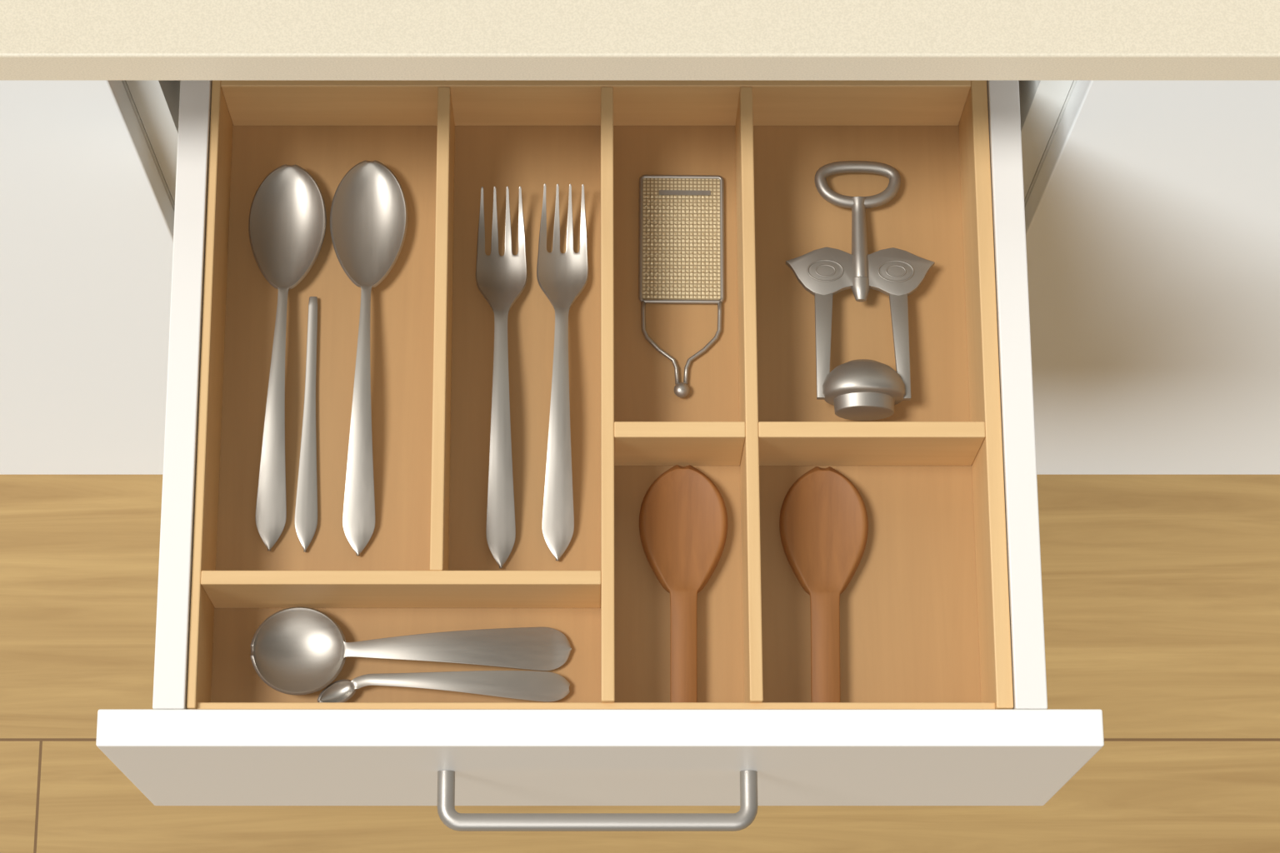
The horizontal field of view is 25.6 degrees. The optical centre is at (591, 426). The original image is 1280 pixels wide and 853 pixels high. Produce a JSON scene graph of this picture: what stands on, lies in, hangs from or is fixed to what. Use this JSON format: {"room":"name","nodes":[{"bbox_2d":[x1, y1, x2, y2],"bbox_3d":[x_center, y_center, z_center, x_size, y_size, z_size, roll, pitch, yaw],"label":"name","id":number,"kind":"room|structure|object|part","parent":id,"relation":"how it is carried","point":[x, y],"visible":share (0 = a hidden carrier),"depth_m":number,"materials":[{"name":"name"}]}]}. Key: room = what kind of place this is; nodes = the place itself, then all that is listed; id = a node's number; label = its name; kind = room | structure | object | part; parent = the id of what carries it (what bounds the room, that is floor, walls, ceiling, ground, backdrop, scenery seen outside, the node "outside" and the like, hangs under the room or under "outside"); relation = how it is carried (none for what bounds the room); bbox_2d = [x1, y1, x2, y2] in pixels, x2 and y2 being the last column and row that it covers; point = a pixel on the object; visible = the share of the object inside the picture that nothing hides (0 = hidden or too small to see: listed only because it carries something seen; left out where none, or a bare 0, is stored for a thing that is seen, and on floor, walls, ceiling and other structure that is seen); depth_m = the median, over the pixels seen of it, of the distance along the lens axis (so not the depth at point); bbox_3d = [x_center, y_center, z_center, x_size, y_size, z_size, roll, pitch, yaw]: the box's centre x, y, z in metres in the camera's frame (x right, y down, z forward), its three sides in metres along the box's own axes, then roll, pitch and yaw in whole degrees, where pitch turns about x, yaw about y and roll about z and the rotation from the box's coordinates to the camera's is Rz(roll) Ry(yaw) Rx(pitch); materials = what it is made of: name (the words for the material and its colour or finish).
{"room":"kitchen","nodes":[
{"label":"kitchen","id":0,"kind":"room"},
{"bbox_2d":[0,475,1279,852],"bbox_3d":[0.005,1.238,2.121,5.200,0.040,3.920,0,74,0],"label":"floor","id":1,"kind":"structure","parent":0,"point":[1161,593],"depth_m":2.40,"materials":[{"name":"brown wood"}]},
{"bbox_2d":[0,80,1279,474],"bbox_3d":[0.005,-0.373,2.103,2.800,0.903,0.600,0,74,0],"label":"base cabinet","id":2,"kind":"object","parent":1,"relation":"on","point":[1152,207],"visible":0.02,"depth_m":1.95,"materials":[{"name":"white wood"}]},
{"bbox_3d":[-0.837,-0.095,2.022,1.116,0.897,0.020,0,74,0],"label":"door","id":3,"kind":"part","parent":2,"relation":"part of","materials":[{"name":"white paint"}]},
{"bbox_2d":[95,80,1104,831],"bbox_3d":[0.005,0.003,1.736,0.562,0.218,0.499,0,74,0],"label":"drawer","id":4,"kind":"object","parent":2,"relation":"attached to","point":[175,754],"visible":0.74,"depth_m":1.62,"materials":[{"name":"white paint"}]},
{"bbox_3d":[0.003,0.219,1.647,0.187,0.010,0.035,0,74,0],"label":"pull handle","id":5,"kind":"part","parent":4,"relation":"part of","materials":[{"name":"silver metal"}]},
{"bbox_3d":[0.005,0.199,1.678,0.562,0.218,0.021,0,74,0],"label":"panel","id":6,"kind":"part","parent":4,"relation":"part of","materials":[{"name":"white paint"}]},
{"bbox_2d":[186,80,1013,709],"bbox_3d":[0.005,-0.017,1.666,0.464,0.067,0.385,0,74,0],"label":"tray","id":7,"kind":"object","parent":4,"relation":"in","point":[925,615],"visible":0.79,"depth_m":1.69,"materials":[{"name":"brown wood"}]},
{"bbox_2d":[248,164,326,551],"bbox_3d":[-0.187,-0.044,1.695,0.048,0.014,0.242,1,74,0],"label":"tablespoon","id":8,"kind":"object","parent":7,"relation":"in","point":[287,219],"visible":1,"depth_m":1.71,"materials":[{"name":"grey metal"}]},
{"bbox_2d":[295,296,317,552],"bbox_3d":[-0.169,-0.002,1.689,0.014,0.003,0.159,0,74,0],"label":"butter knife","id":9,"kind":"object","parent":7,"relation":"in","point":[306,510],"visible":1,"depth_m":1.68,"materials":[{"name":"grey metal"}]},
{"bbox_2d":[330,160,407,556],"bbox_3d":[-0.137,-0.044,1.695,0.048,0.014,0.248,1,74,0],"label":"tablespoon","id":10,"kind":"object","parent":7,"relation":"in","point":[368,214],"visible":1,"depth_m":1.71,"materials":[{"name":"grey metal"}]},
{"bbox_2d":[250,606,571,695],"bbox_3d":[-0.106,0.136,1.642,0.186,0.014,0.053,4,74,1],"label":"soup spoon","id":11,"kind":"object","parent":7,"relation":"in","point":[297,651],"visible":1,"depth_m":1.64,"materials":[{"name":"grey metal"}]},
{"bbox_2d":[317,670,569,702],"bbox_3d":[-0.086,0.152,1.638,0.147,0.010,0.018,-1,74,0],"label":"teaspoon","id":12,"kind":"object","parent":7,"relation":"in","point":[545,687],"visible":0.97,"depth_m":1.64,"materials":[{"name":"grey metal"}]},
{"bbox_2d":[475,186,527,569],"bbox_3d":[-0.054,-0.031,1.690,0.032,0.016,0.237,0,74,0],"label":"fork","id":13,"kind":"object","parent":7,"relation":"in","point":[501,280],"visible":1,"depth_m":1.69,"materials":[{"name":"grey metal"}]},
{"bbox_2d":[536,184,589,561],"bbox_3d":[-0.018,-0.034,1.691,0.032,0.016,0.234,1,74,0],"label":"fork","id":14,"kind":"object","parent":7,"relation":"in","point":[562,277],"visible":1,"depth_m":1.69,"materials":[{"name":"grey metal"}]},
{"bbox_2d":[638,175,724,398],"bbox_3d":[0.055,-0.086,1.712,0.052,0.007,0.144,1,74,0],"label":"grater","id":15,"kind":"object","parent":7,"relation":"in","point":[681,236],"visible":1,"depth_m":1.72,"materials":[{"name":"grey metal"}]},
{"bbox_2d":[639,465,727,702],"bbox_3d":[0.054,0.095,1.655,0.053,0.014,0.150,1,74,0],"label":"wooden spoon","id":16,"kind":"object","parent":7,"relation":"in","point":[683,516],"visible":0.95,"depth_m":1.66,"materials":[{"name":"brown wood"}]},
{"bbox_2d":[779,466,868,702],"bbox_3d":[0.137,0.095,1.654,0.053,0.014,0.149,1,74,0],"label":"wooden spoon","id":17,"kind":"object","parent":7,"relation":"in","point":[823,522],"visible":0.96,"depth_m":1.66,"materials":[{"name":"brown wood"}]},
{"bbox_2d":[785,160,934,420],"bbox_3d":[0.166,-0.087,1.698,0.089,0.034,0.168,-10,74,-3],"label":"corkscrew","id":18,"kind":"object","parent":7,"relation":"in","point":[860,389],"visible":1,"depth_m":1.70,"materials":[{"name":"grey metal"}]},
{"bbox_2d":[0,0,1279,79],"bbox_3d":[0.005,-0.505,1.653,2.840,0.035,0.639,0,74,0],"label":"countertop","id":19,"kind":"structure","parent":2,"relation":"on","point":[40,39],"depth_m":1.55,"materials":[{"name":"beige stone"}]},
{"bbox_3d":[0.847,-0.095,2.022,1.116,0.897,0.020,0,74,0],"label":"door","id":20,"kind":"part","parent":2,"relation":"part of","materials":[{"name":"white paint"}]}
]}

